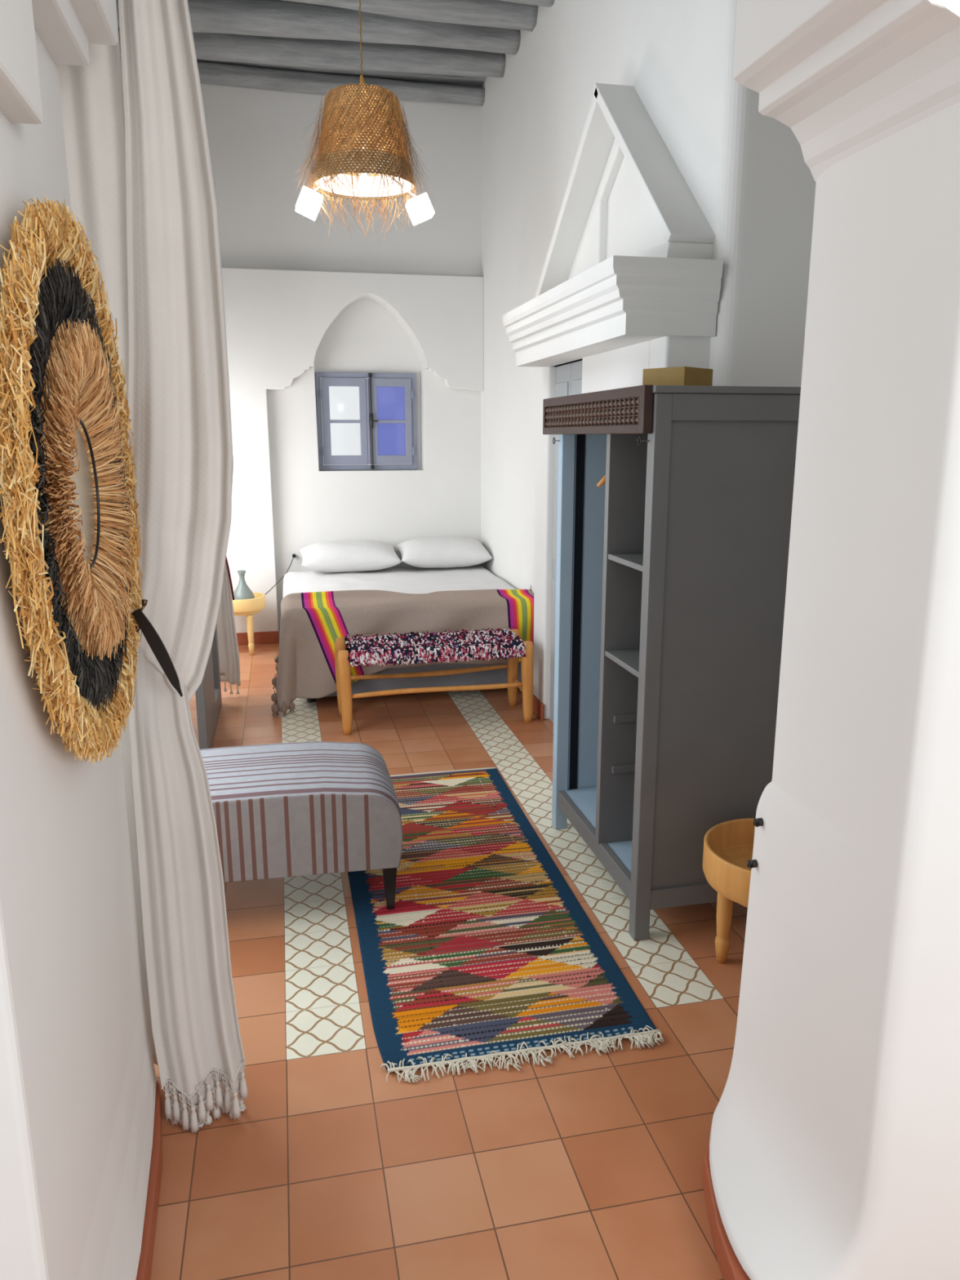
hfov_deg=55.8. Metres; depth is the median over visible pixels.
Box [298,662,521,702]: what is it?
bed
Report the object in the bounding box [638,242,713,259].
trim
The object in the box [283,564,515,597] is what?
duvet
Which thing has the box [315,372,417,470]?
window
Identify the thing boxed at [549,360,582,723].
door
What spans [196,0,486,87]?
ceiling
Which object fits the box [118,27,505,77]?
log
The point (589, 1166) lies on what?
floor
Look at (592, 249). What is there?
trim
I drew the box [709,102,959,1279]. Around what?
wall
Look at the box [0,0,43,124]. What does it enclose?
trim
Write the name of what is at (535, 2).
log
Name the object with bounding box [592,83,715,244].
trim
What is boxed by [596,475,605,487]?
hanger
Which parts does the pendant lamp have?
arm, cord, lamp shade, bulb, arm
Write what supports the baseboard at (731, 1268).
attached to the wall at (834, 1141)
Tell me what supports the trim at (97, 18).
attached to the wall at (78, 1079)
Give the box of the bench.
[334,627,533,735]
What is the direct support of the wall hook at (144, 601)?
attached to the wall at (78, 1079)
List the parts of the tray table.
leg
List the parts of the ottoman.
leg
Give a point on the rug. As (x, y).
(485, 951)
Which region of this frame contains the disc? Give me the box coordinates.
[0,195,142,763]
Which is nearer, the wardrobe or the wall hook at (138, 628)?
the wall hook at (138, 628)
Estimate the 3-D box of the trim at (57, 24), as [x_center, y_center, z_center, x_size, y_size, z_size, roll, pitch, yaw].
[-0.790,-1.090,1.173,0.354,0.308,0.848,-3,13,-12]
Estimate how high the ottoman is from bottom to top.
0.473 m
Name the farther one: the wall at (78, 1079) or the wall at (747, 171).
the wall at (747, 171)
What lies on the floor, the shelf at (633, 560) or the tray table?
the tray table
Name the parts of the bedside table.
leg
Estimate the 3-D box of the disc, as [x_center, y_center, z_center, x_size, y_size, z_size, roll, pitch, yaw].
[-0.660,-0.246,1.516,0.087,0.891,0.892,-2,13,-11]
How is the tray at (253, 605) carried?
on the bedside table
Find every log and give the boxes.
[115,0,520,54]
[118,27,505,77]
[196,61,484,106]
[283,0,537,31]
[499,0,554,6]
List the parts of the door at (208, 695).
panel, rail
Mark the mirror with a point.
(83, 480)
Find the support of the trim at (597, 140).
attached to the wall at (747, 171)
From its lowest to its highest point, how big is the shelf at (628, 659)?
0.018 m
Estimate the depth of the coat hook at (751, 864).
1.82 m
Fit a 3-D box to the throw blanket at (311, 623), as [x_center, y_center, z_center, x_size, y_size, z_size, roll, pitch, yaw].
[-0.408,0.029,5.445,1.669,0.625,0.561,-3,13,-12]
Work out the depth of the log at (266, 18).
5.21 m
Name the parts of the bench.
leg, leg, woven seat, leg, leg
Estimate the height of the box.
0.080 m
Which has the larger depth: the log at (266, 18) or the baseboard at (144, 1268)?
the log at (266, 18)
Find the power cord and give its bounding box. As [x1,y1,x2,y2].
[265,553,295,594]
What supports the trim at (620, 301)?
attached to the wall at (747, 171)
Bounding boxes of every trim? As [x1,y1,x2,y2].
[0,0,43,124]
[31,0,89,66]
[70,0,118,45]
[502,255,723,367]
[533,336,710,719]
[534,88,614,297]
[568,137,666,279]
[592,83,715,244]
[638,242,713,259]
[733,0,959,182]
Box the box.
[642,366,712,386]
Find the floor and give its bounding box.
[150,643,747,1279]
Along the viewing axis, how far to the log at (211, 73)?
6.17 m
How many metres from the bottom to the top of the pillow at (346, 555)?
0.220 m
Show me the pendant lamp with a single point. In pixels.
(376, 146)
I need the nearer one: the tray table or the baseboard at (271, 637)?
the tray table
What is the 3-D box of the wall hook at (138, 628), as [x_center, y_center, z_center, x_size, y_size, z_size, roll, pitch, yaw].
[-0.729,-0.012,1.859,0.068,0.040,0.012,0,13,2]
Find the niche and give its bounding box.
[314,297,421,470]
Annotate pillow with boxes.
[298,539,402,572]
[395,536,493,568]
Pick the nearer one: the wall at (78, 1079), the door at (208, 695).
the wall at (78, 1079)
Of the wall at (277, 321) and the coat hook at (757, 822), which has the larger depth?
the wall at (277, 321)
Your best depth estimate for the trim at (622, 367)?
4.73 m
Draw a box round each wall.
[0,28,156,1279]
[200,84,480,637]
[221,267,483,637]
[480,0,816,592]
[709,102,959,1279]
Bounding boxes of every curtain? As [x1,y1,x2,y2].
[57,0,248,1133]
[213,176,240,694]
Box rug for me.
[347,767,664,1083]
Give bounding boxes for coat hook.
[746,859,757,868]
[753,817,763,827]
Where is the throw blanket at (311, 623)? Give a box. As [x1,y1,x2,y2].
[271,585,533,716]
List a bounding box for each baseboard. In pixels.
[136,1081,162,1279]
[236,631,279,645]
[533,693,543,720]
[702,1138,750,1279]
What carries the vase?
on the bedside table
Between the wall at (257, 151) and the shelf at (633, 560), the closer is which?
the shelf at (633, 560)
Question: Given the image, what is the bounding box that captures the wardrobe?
[542,384,800,941]
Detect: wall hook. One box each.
[129,599,147,615]
[132,624,140,640]
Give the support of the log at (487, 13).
attached to the ceiling
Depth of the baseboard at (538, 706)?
5.07 m
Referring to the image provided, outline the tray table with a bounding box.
[702,817,755,964]
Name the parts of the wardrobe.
post, panel, panel, rail, post, rail, panel, rail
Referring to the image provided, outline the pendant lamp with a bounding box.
[295,0,435,239]
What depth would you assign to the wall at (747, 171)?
3.92 m
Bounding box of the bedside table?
[232,591,265,655]
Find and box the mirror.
[57,416,100,568]
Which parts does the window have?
sash, espagnolette rod, handle, sash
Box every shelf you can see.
[604,648,639,677]
[608,552,643,571]
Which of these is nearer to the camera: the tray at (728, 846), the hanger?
the tray at (728, 846)
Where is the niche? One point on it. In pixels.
(365, 337)
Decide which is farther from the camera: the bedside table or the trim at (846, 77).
the bedside table
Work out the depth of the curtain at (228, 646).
5.41 m
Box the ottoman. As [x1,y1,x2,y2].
[200,741,403,909]
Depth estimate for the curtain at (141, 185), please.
1.93 m
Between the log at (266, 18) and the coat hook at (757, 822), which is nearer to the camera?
the coat hook at (757, 822)
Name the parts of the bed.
leg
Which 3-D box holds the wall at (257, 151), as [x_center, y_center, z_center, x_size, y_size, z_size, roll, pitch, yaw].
[-1.139,-2.048,6.789,2.690,4.100,0.260,-3,13,-12]
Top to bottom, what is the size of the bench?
0.468 m
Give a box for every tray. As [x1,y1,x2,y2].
[232,591,265,613]
[702,817,755,906]
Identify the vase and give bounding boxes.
[231,570,254,599]
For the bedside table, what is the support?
on the floor
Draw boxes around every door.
[195,625,222,749]
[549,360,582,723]
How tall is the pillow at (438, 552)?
0.221 m
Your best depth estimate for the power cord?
6.81 m

